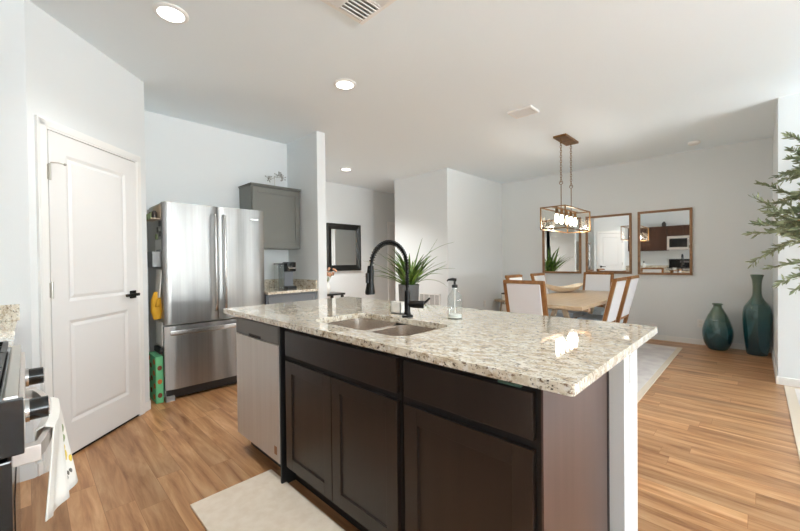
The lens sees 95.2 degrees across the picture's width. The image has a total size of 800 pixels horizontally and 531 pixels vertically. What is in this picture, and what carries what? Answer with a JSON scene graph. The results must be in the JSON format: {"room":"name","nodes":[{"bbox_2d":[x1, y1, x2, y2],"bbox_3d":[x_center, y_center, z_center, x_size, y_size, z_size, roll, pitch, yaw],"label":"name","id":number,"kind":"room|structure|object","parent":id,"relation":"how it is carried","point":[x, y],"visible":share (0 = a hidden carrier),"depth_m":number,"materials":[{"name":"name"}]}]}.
{"room":"kitchen","nodes":[
{"label":"kitchen","id":0,"kind":"room"},
{"bbox_2d":[0,0,149,481],"bbox_3d":[-2.628,-0.149,2.529,1.365,2.740,1.470,0,1,44],"label":"wall","id":1,"kind":"structure","parent":0,"point":[48,71],"depth_m":2.11,"materials":[{"name":"white paint"}]},
{"bbox_2d":[34,115,144,472],"bbox_3d":[-2.104,0.167,2.558,0.022,2.095,0.861,-1,1,-1],"label":"trim","id":2,"kind":"structure","parent":1,"relation":"attached to","point":[41,124],"depth_m":2.17,"materials":[{"name":"white"}]},
{"bbox_2d":[47,130,139,452],"bbox_3d":[-2.078,0.189,2.553,0.075,2.007,0.743,-1,1,-1],"label":"door","id":3,"kind":"structure","parent":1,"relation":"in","point":[93,285],"depth_m":2.49,"materials":[{"name":"white painted wood"},{"name":"black metal"}]},
{"bbox_2d":[37,400,150,475],"bbox_3d":[-2.097,1.177,2.592,0.012,0.075,0.965,-1,1,-1],"label":"baseboard","id":4,"kind":"structure","parent":1,"relation":"attached to","point":[40,466],"depth_m":2.13,"materials":[{"name":"white"}]},
{"bbox_2d":[72,414,138,454],"bbox_3d":[-2.113,0.197,2.558,0.002,2.035,0.741,-1,1,-1],"label":"trim","id":5,"kind":"structure","parent":1,"relation":"attached to","point":[138,414],"depth_m":2.59,"materials":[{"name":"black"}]},
{"bbox_2d":[144,111,288,351],"bbox_3d":[-2.057,-0.174,4.162,0.100,2.740,1.885,0,1,44],"label":"wall","id":6,"kind":"structure","parent":0,"point":[187,162],"depth_m":4.00,"materials":[{"name":"white paint"}]},
{"bbox_2d":[238,182,300,249],"bbox_3d":[-1.545,-0.560,4.368,0.346,0.727,0.627,0,1,44],"label":"upper cabinet","id":7,"kind":"object","parent":6,"relation":"attached to","point":[280,206],"visible":0.8,"depth_m":4.26,"materials":[{"name":"grey"}]},
{"bbox_2d":[265,171,285,185],"bbox_3d":[-1.470,-1.018,4.302,0.092,0.188,0.238,0,1,44],"label":"wire sculpture","id":8,"kind":"object","parent":7,"relation":"on","point":[281,177],"visible":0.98,"depth_m":4.31,"materials":[{"name":"silver metal"}]},
{"bbox_2d":[287,131,326,299],"bbox_3d":[-1.156,-0.188,4.519,0.690,2.740,0.115,0,1,44],"label":"wall","id":9,"kind":"structure","parent":0,"point":[306,172],"depth_m":4.33,"materials":[{"name":"white paint"}]},
{"bbox_2d":[326,182,394,299],"bbox_3d":[-0.559,-0.232,7.871,0.200,2.740,5.515,0,1,44],"label":"wall","id":10,"kind":"structure","parent":0,"point":[370,209],"depth_m":7.55,"materials":[{"name":"white paint"}]},
{"bbox_2d":[326,223,360,270],"bbox_3d":[-1.089,-0.354,7.156,0.041,0.912,0.815,0,1,44],"label":"wall mirror","id":11,"kind":"object","parent":10,"relation":"attached to","point":[343,241],"visible":0.93,"depth_m":7.15,"materials":[{"name":"black wood"}]},
{"bbox_2d":[331,229,355,264],"bbox_3d":[-1.100,-0.354,7.166,0.009,0.712,0.615,0,1,44],"label":"mirror glass","id":12,"kind":"object","parent":11,"relation":"attached to","point":[343,241],"depth_m":7.15,"materials":[{"name":"white"}]},
{"bbox_2d":[387,222,394,300],"bbox_3d":[0.044,0.075,8.404,0.018,2.100,0.880,0,1,44],"label":"trim","id":13,"kind":"structure","parent":10,"relation":"attached to","point":[388,223],"depth_m":8.11,"materials":[{"name":"white"}]},
{"bbox_2d":[390,225,395,300],"bbox_3d":[0.045,0.100,8.402,0.020,2.030,0.760,0,1,44],"label":"door","id":14,"kind":"structure","parent":10,"relation":"in","point":[392,227],"depth_m":8.17,"materials":[{"name":"white"}]},
{"bbox_2d":[20,339,799,530],"bbox_3d":[3.424,1.213,1.716,14.700,0.100,9.200,0,1,44],"label":"floor","id":15,"kind":"structure","parent":0,"point":[717,450],"depth_m":2.23,"materials":[{"name":"brown wood"}]},
{"bbox_2d":[0,341,52,530],"bbox_3d":[-1.313,0.625,0.874,0.760,1.200,0.711,0,1,44],"label":"gas range","id":16,"kind":"object","parent":15,"relation":"on","point":[19,404],"visible":0.93,"depth_m":0.88,"materials":[{"name":"black"}]},
{"bbox_2d":[0,347,10,402],"bbox_3d":[-1.345,0.310,0.841,0.760,0.021,0.603,0,1,44],"label":"cooktop","id":17,"kind":"object","parent":16,"relation":"in","point":[5,381],"depth_m":0.93,"materials":[{"name":"black"}]},
{"bbox_2d":[35,397,77,521],"bbox_3d":[-0.987,0.532,1.049,0.381,0.218,0.089,0,1,44],"label":"tea towel","id":18,"kind":"object","parent":16,"relation":"hanging from","point":[62,471],"visible":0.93,"depth_m":1.01,"materials":[{"name":"white fabric"}]},
{"bbox_2d":[64,445,71,460],"bbox_3d":[-0.987,0.556,1.080,0.019,0.064,0.029,-1,1,0],"label":"print","id":19,"kind":"object","parent":18,"relation":"attached to","point":[68,455],"depth_m":1.09,"materials":[{"name":"yellow"}]},
{"bbox_2d":[149,351,163,403],"bbox_3d":[-2.204,1.002,3.292,0.287,0.410,0.060,0,1,44],"label":"shopping bag","id":20,"kind":"object","parent":15,"relation":"on","point":[155,359],"visible":0.92,"depth_m":3.20,"materials":[{"name":"green fabric"}]},
{"bbox_2d":[147,201,264,402],"bbox_3d":[-1.932,0.314,3.686,0.685,1.773,0.941,0,1,44],"label":"refrigerator","id":21,"kind":"object","parent":15,"relation":"on","point":[212,257],"depth_m":3.42,"materials":[{"name":"grey"}]},
{"bbox_2d":[146,205,160,221],"bbox_3d":[-2.229,-0.472,3.284,0.260,0.130,0.084,0,1,44],"label":"shelf","id":22,"kind":"object","parent":21,"relation":"attached to","point":[157,208],"visible":0.76,"depth_m":3.23,"materials":[{"name":"beige"}]},
{"bbox_2d":[152,211,156,217],"bbox_3d":[-2.167,-0.450,3.220,0.040,0.065,0.039,0,1,44],"label":"bottle","id":23,"kind":"object","parent":22,"relation":"on","point":[154,213],"visible":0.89,"depth_m":3.20,"materials":[{"name":"grey"}]},
{"bbox_2d":[148,249,161,267],"bbox_3d":[-2.197,-0.062,3.267,0.150,0.160,0.073,0,1,44],"label":"bin","id":24,"kind":"object","parent":21,"relation":"attached to","point":[154,258],"visible":1,"depth_m":3.22,"materials":[{"name":"grey plastic"}]},
{"bbox_2d":[151,292,161,319],"bbox_3d":[-2.161,0.357,3.246,0.131,0.245,0.090,0,1,44],"label":"oven mitt","id":25,"kind":"object","parent":21,"relation":"hanging from","point":[156,306],"visible":0.94,"depth_m":3.23,"materials":[{"name":"yellow"}]},
{"bbox_2d":[155,239,160,251],"bbox_3d":[-2.190,-0.148,3.311,0.220,0.170,0.002,0,1,44],"label":"paper sheet","id":26,"kind":"object","parent":21,"relation":"attached to","point":[157,242],"visible":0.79,"depth_m":3.33,"materials":[{"name":"white"}]},
{"bbox_2d":[155,270,161,297],"bbox_3d":[-2.189,0.187,3.297,0.200,0.300,0.030,0,1,44],"label":"cloth","id":27,"kind":"object","parent":21,"relation":"hanging from","point":[158,272],"visible":0.79,"depth_m":3.26,"materials":[{"name":"white fabric"}]},
{"bbox_2d":[156,320,162,345],"bbox_3d":[-2.180,0.612,3.310,0.215,0.210,0.012,0,1,44],"label":"notepad","id":28,"kind":"object","parent":21,"relation":"attached to","point":[159,325],"visible":1,"depth_m":3.29,"materials":[{"name":"white paper"}]},
{"bbox_2d":[236,317,295,483],"bbox_3d":[-0.646,0.761,2.408,0.582,0.878,0.613,0,1,44],"label":"dishwasher","id":29,"kind":"object","parent":15,"relation":"on","point":[261,386],"visible":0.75,"depth_m":2.13,"materials":[{"name":"silver metal"}]},
{"bbox_2d":[190,469,344,530],"bbox_3d":[-0.599,1.202,1.688,0.855,0.012,0.430,0,1,44],"label":"kitchen mat","id":30,"kind":"object","parent":15,"relation":"on","point":[261,502],"visible":1,"depth_m":1.79,"materials":[{"name":"beige fabric"}]},
{"bbox_2d":[265,291,315,304],"bbox_3d":[-1.411,0.746,4.281,0.642,0.884,0.599,0,1,44],"label":"base cabinet","id":31,"kind":"object","parent":15,"relation":"on","point":[302,296],"visible":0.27,"depth_m":4.03,"materials":[{"name":"grey wood"}]},
{"bbox_2d":[264,279,317,294],"bbox_3d":[-1.409,0.238,4.272,0.675,0.131,0.605,0,1,44],"label":"countertop","id":32,"kind":"structure","parent":31,"relation":"on","point":[271,287],"depth_m":4.33,"materials":[{"name":"beige stone"}]},
{"bbox_2d":[274,262,296,288],"bbox_3d":[-1.360,0.115,4.337,0.233,0.315,0.190,0,1,44],"label":"coffee maker","id":33,"kind":"object","parent":32,"relation":"on","point":[285,269],"visible":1,"depth_m":4.32,"materials":[{"name":"grey plastic"}]},
{"bbox_2d":[284,286,296,288],"bbox_3d":[-1.314,0.258,4.340,0.135,0.028,0.115,0,1,44],"label":"drip tray","id":34,"kind":"object","parent":33,"relation":"on","point":[285,287],"depth_m":4.29,"materials":[{"name":"black plastic"}]},
{"bbox_2d":[327,292,344,297],"bbox_3d":[-1.609,0.839,6.378,0.375,0.655,1.350,0,1,44],"label":"console table","id":35,"kind":"object","parent":15,"relation":"on","point":[332,294],"visible":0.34,"depth_m":6.65,"materials":[{"name":"black wood"}]},
{"bbox_2d":[327,267,336,293],"bbox_3d":[-1.274,0.268,6.619,0.169,0.474,0.231,0,1,44],"label":"flower vase","id":36,"kind":"object","parent":35,"relation":"on","point":[329,274],"visible":0.8,"depth_m":6.58,"materials":[{"name":"white ceramic"}]},
{"bbox_2d":[285,323,406,530],"bbox_3d":[-0.109,0.760,1.896,0.901,0.880,0.606,0,1,44],"label":"base cabinet","id":37,"kind":"object","parent":15,"relation":"on","point":[345,401],"visible":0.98,"depth_m":1.59,"materials":[{"name":"black"}]},
{"bbox_2d":[223,297,656,396],"bbox_3d":[-0.018,0.298,2.059,2.267,0.030,1.060,0,1,44],"label":"countertop","id":38,"kind":"structure","parent":37,"relation":"on","point":[559,355],"depth_m":1.46,"materials":[{"name":"stone"}]},
{"bbox_2d":[327,318,435,335],"bbox_3d":[-0.112,0.413,1.835,0.683,0.192,0.373,0,1,44],"label":"double sink","id":39,"kind":"object","parent":38,"relation":"in","point":[365,324],"visible":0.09,"depth_m":1.95,"materials":[{"name":"silver metal"}]},
{"bbox_2d":[365,240,429,317],"bbox_3d":[-0.001,0.075,1.926,0.118,0.419,0.417,0,1,44],"label":"kitchen faucet","id":40,"kind":"object","parent":38,"relation":"on","point":[370,290],"visible":1,"depth_m":1.97,"materials":[{"name":"black metal"}]},
{"bbox_2d":[391,301,403,313],"bbox_3d":[-0.008,0.248,2.160,0.080,0.068,0.052,0,1,44],"label":"sponge holder","id":41,"kind":"object","parent":38,"relation":"on","point":[397,307],"visible":0.84,"depth_m":2.13,"materials":[{"name":"white ceramic"}]},
{"bbox_2d":[447,278,461,317],"bbox_3d":[0.290,0.173,1.936,0.078,0.216,0.078,0,1,44],"label":"soap dispenser","id":42,"kind":"object","parent":38,"relation":"on","point":[453,315],"visible":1,"depth_m":1.93,"materials":[{"name":"clear glass"}]},
{"bbox_2d":[365,240,454,300],"bbox_3d":[0.141,0.372,5.403,1.038,1.572,1.191,0,1,44],"label":"potted plant","id":43,"kind":"object","parent":15,"relation":"on","point":[414,273],"visible":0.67,"depth_m":5.34,"materials":[{"name":"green plant"}]},
{"bbox_2d":[494,299,504,310],"bbox_3d":[2.001,0.885,6.943,0.400,0.474,0.400,0,1,44],"label":"side table","id":44,"kind":"object","parent":15,"relation":"on","point":[501,301],"visible":0.3,"depth_m":6.87,"materials":[{"name":"brown wood"}]},
{"bbox_2d":[499,303,506,311],"bbox_3d":[2.001,0.858,6.942,0.210,0.255,0.210,0,1,44],"label":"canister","id":45,"kind":"object","parent":44,"relation":"on","point":[503,304],"visible":0.27,"depth_m":6.86,"materials":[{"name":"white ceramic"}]},
{"bbox_2d":[403,356,609,530],"bbox_3d":[0.409,0.760,1.392,0.540,0.880,0.610,0,1,44],"label":"base cabinet","id":46,"kind":"object","parent":15,"relation":"on","point":[482,453],"visible":0.94,"depth_m":1.16,"materials":[{"name":"black"}]},
{"bbox_2d":[637,343,681,402],"bbox_3d":[2.172,1.139,4.684,2.000,0.010,2.700,0,1,44],"label":"dining rug","id":47,"kind":"object","parent":15,"relation":"on","point":[652,359],"visible":0.21,"depth_m":4.25,"materials":[{"name":"beige carpet"}]},
{"bbox_2d":[503,280,548,315],"bbox_3d":[1.429,0.647,3.846,0.425,1.010,0.602,0,1,44],"label":"dining chair","id":48,"kind":"object","parent":47,"relation":"on","point":[521,296],"visible":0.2,"depth_m":3.63,"materials":[{"name":"grey fabric"}]},
{"bbox_2d":[505,274,561,316],"bbox_3d":[1.761,0.633,4.809,0.602,1.010,0.425,0,1,44],"label":"dining chair","id":49,"kind":"object","parent":47,"relation":"on","point":[518,276],"visible":0.16,"depth_m":4.94,"materials":[{"name":"brown wood"}]},
{"bbox_2d":[530,273,582,318],"bbox_3d":[2.292,0.621,5.353,0.602,1.010,0.425,0,1,44],"label":"dining chair","id":50,"kind":"object","parent":47,"relation":"on","point":[534,276],"visible":0.36,"depth_m":5.37,"materials":[{"name":"brown wood"}]},
{"bbox_2d":[505,290,608,317],"bbox_3d":[2.196,0.763,4.555,0.815,0.757,2.080,0,1,44],"label":"dining table","id":51,"kind":"object","parent":47,"relation":"on","point":[577,300],"visible":0.48,"depth_m":4.09,"materials":[{"name":"brown wood"}]},
{"bbox_2d":[545,283,582,291],"bbox_3d":[2.292,0.310,5.108,0.580,0.126,0.268,-1,1,-13],"label":"dough bowl","id":52,"kind":"object","parent":51,"relation":"on","point":[568,288],"visible":0.99,"depth_m":5.03,"materials":[{"name":"brown wood"}]},
{"bbox_2d":[582,272,613,314],"bbox_3d":[2.910,0.612,5.505,0.425,1.010,0.602,0,1,44],"label":"dining chair","id":53,"kind":"object","parent":47,"relation":"on","point":[594,281],"visible":0.23,"depth_m":5.63,"materials":[{"name":"brown wood"}]},
{"bbox_2d":[577,275,639,322],"bbox_3d":[2.613,0.626,4.591,0.602,1.010,0.425,0,1,44],"label":"dining chair","id":54,"kind":"object","parent":47,"relation":"on","point":[631,282],"visible":0.51,"depth_m":4.38,"materials":[{"name":"brown wood"}]},
{"bbox_2d":[601,277,626,321],"bbox_3d":[2.194,0.635,4.162,0.602,1.010,0.425,0,1,44],"label":"dining chair","id":55,"kind":"object","parent":47,"relation":"on","point":[615,294],"visible":0.23,"depth_m":3.90,"materials":[{"name":"brown wood"}]},
{"bbox_2d":[702,303,733,350],"bbox_3d":[4.229,0.813,4.862,0.324,0.612,0.324,0,1,44],"label":"floor vase","id":56,"kind":"object","parent":15,"relation":"on","point":[717,329],"visible":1,"depth_m":4.77,"materials":[{"name":"teal glass"}]},
{"bbox_2d":[742,274,772,355],"bbox_3d":[4.482,0.617,4.583,0.275,1.006,0.275,-1,1,-41],"label":"floor vase","id":57,"kind":"object","parent":15,"relation":"on","point":[757,316],"visible":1,"depth_m":4.51,"materials":[{"name":"teal glass"}]},
{"bbox_2d":[784,386,799,458],"bbox_3d":[3.168,1.166,1.251,2.415,0.010,3.780,0,1,44],"label":"rug","id":58,"kind":"object","parent":15,"relation":"on","point":[792,393],"visible":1,"depth_m":2.92,"materials":[{"name":"beige carpet"}]},
{"bbox_2d":[742,131,799,294],"bbox_3d":[3.383,-0.044,2.410,1.510,2.379,1.394,-1,1,-15],"label":"tree","id":59,"kind":"object","parent":58,"relation":"on","point":[789,226],"visible":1,"depth_m":2.70,"materials":[{"name":"green plant"}]},
{"bbox_3d":[-1.991,0.785,1.464,1.026,0.882,0.598,0,1,44],"label":"base cabinet","id":60,"kind":"object","parent":15,"relation":"on","visible":0},
{"bbox_2d":[0,304,19,346],"bbox_3d":[-1.990,0.281,1.468,1.032,0.121,0.630,0,1,44],"label":"countertop","id":61,"kind":"structure","parent":60,"relation":"on","point":[9,314],"depth_m":1.97,"materials":[{"name":"beige stone"}]},
{"bbox_2d":[29,0,799,193],"bbox_3d":[3.392,-1.627,1.684,14.700,0.100,9.200,0,1,44],"label":"ceiling","id":62,"kind":"structure","parent":0,"point":[437,82],"depth_m":2.96,"materials":[{"name":"white paint"}]},
{"bbox_2d":[152,2,188,23],"bbox_3d":[-1.387,-1.524,2.212,0.190,0.012,0.190,0,1,44],"label":"recessed light","id":63,"kind":"object","parent":62,"relation":"in","point":[169,12],"visible":1,"depth_m":2.20,"materials":[{"name":"white plastic"}]},
{"bbox_2d":[334,78,355,89],"bbox_3d":[-0.469,-1.544,3.117,0.190,0.012,0.190,0,1,44],"label":"recessed light","id":64,"kind":"object","parent":62,"relation":"in","point":[344,84],"visible":1,"depth_m":3.11,"materials":[{"name":"white"}]},
{"bbox_2d":[340,168,351,170],"bbox_3d":[-0.883,-1.571,5.967,0.190,0.012,0.190,0,1,44],"label":"recessed light","id":65,"kind":"object","parent":62,"relation":"in","point":[342,169],"visible":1,"depth_m":5.97,"materials":[{"name":"white"}]},
{"bbox_2d":[320,0,395,24],"bbox_3d":[-0.239,-1.529,2.031,0.420,0.022,0.420,0,1,44],"label":"ceiling vent","id":66,"kind":"object","parent":62,"relation":"in","point":[360,11],"visible":1,"depth_m":2.16,"materials":[{"name":"white plastic"}]},
{"bbox_2d":[507,105,538,118],"bbox_3d":[1.258,-1.566,3.728,0.250,0.020,0.200,0,1,44],"label":"ceiling vent","id":67,"kind":"object","parent":62,"relation":"in","point":[527,110],"visible":1,"depth_m":3.71,"materials":[{"name":"white plastic"}]},
{"bbox_2d":[540,133,590,232],"bbox_3d":[2.099,-1.016,4.610,0.300,1.158,0.880,0,1,44],"label":"lantern pendant","id":68,"kind":"object","parent":62,"relation":"hanging from","point":[565,139],"visible":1,"depth_m":4.54,"materials":[{"name":"gold metal"}]},
{"bbox_2d":[555,208,558,222],"bbox_3d":[1.887,-0.600,4.393,0.046,0.181,0.046,0,1,44],"label":"bulb","id":69,"kind":"object","parent":68,"relation":"attached to","point":[556,209],"depth_m":4.38,"materials":[{"name":"beige"}]},
{"bbox_2d":[560,209,563,223],"bbox_3d":[1.995,-0.602,4.504,0.046,0.181,0.046,0,1,44],"label":"bulb","id":70,"kind":"object","parent":68,"relation":"attached to","point":[561,210],"depth_m":4.49,"materials":[{"name":"beige"}]},
{"bbox_2d":[564,210,567,224],"bbox_3d":[2.103,-0.605,4.615,0.046,0.181,0.046,0,1,44],"label":"bulb","id":71,"kind":"object","parent":68,"relation":"attached to","point":[566,210],"depth_m":4.60,"materials":[{"name":"beige"}]},
{"bbox_2d":[569,211,572,225],"bbox_3d":[2.212,-0.607,4.726,0.046,0.181,0.046,0,1,44],"label":"bulb","id":72,"kind":"object","parent":68,"relation":"attached to","point":[570,212],"depth_m":4.71,"materials":[{"name":"beige"}]},
{"bbox_2d":[573,212,576,225],"bbox_3d":[2.320,-0.610,4.837,0.046,0.181,0.046,0,1,44],"label":"bulb","id":73,"kind":"object","parent":68,"relation":"attached to","point":[575,215],"depth_m":4.82,"materials":[{"name":"beige"}]},
{"bbox_2d":[688,140,699,145],"bbox_3d":[3.848,-1.598,4.778,0.130,0.036,0.130,0,1,44],"label":"smoke detector","id":74,"kind":"object","parent":62,"relation":"attached to","point":[692,143],"visible":1,"depth_m":4.74,"materials":[{"name":"white plastic"}]},
{"bbox_2d":[394,168,502,310],"bbox_3d":[1.489,-0.252,7.578,1.220,2.740,3.270,0,1,44],"label":"wall","id":75,"kind":"structure","parent":0,"point":[446,205],"depth_m":6.41,"materials":[{"name":"white paint"}]},
{"bbox_2d":[419,293,440,305],"bbox_3d":[0.502,0.622,6.267,0.480,0.285,0.012,0,1,44],"label":"air vent","id":76,"kind":"object","parent":75,"relation":"in","point":[435,299],"visible":0.58,"depth_m":6.24,"materials":[{"name":"white plastic"}]},
{"bbox_2d":[456,318,637,530],"bbox_3d":[0.181,0.751,2.188,2.081,0.884,0.210,0,1,44],"label":"wall","id":77,"kind":"structure","parent":0,"point":[622,394],"depth_m":1.41,"materials":[{"name":"white paint"}]},
{"bbox_2d":[629,351,634,383],"bbox_3d":[0.929,0.406,1.459,0.008,0.115,0.072,0,1,44],"label":"wall outlet","id":78,"kind":"object","parent":77,"relation":"attached to","point":[632,355],"visible":0.94,"depth_m":1.44,"materials":[{"name":"white plastic"}]},
{"bbox_2d":[502,137,772,346],"bbox_3d":[3.416,-0.255,5.982,3.767,2.740,0.100,0,1,44],"label":"wall","id":79,"kind":"structure","parent":0,"point":[716,182],"depth_m":5.28,"materials":[{"name":"white paint"}]},
{"bbox_2d":[542,217,581,273],"bbox_3d":[2.845,-0.342,6.444,0.665,0.956,0.035,0,1,44],"label":"wall mirror","id":80,"kind":"object","parent":79,"relation":"attached to","point":[561,252],"visible":0.94,"depth_m":6.45,"materials":[{"name":"brown wood"}]},
{"bbox_2d":[585,213,631,273],"bbox_3d":[3.375,-0.344,5.927,0.669,0.951,0.035,0,1,44],"label":"wall mirror","id":81,"kind":"object","parent":79,"relation":"attached to","point":[608,244],"visible":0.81,"depth_m":5.91,"materials":[{"name":"brown wood"}]},
{"bbox_2d":[637,207,692,274],"bbox_3d":[3.909,-0.343,5.405,0.662,0.962,0.035,0,1,44],"label":"wall mirror","id":82,"kind":"object","parent":79,"relation":"attached to","point":[665,237],"visible":1,"depth_m":5.39,"materials":[{"name":"brown wood"}]},
{"bbox_2d":[697,319,703,327],"bbox_3d":[4.229,0.816,5.137,0.072,0.116,0.008,0,1,44],"label":"wall outlet","id":83,"kind":"object","parent":79,"relation":"attached to","point":[700,322],"visible":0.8,"depth_m":5.14,"materials":[{"name":"white plastic"}]},
{"bbox_2d":[651,335,770,352],"bbox_3d":[3.391,1.078,5.957,3.767,0.075,0.014,0,1,44],"label":"baseboard","id":84,"kind":"structure","parent":79,"relation":"attached to","point":[656,337],"depth_m":5.23,"materials":[{"name":"white"}]},
{"bbox_2d":[773,93,799,378],"bbox_3d":[7.056,-0.243,1.323,7.953,2.740,1.680,0,1,44],"label":"wall","id":85,"kind":"structure","parent":0,"point":[786,307],"depth_m":3.46,"materials":[{"name":"white paint"}]},
{"bbox_2d":[771,347,799,387],"bbox_3d":[4.661,1.091,3.603,1.367,0.075,1.580,0,1,44],"label":"baseboard","id":86,"kind":"structure","parent":85,"relation":"attached to","point":[786,381],"depth_m":3.48,"materials":[{"name":"white"}]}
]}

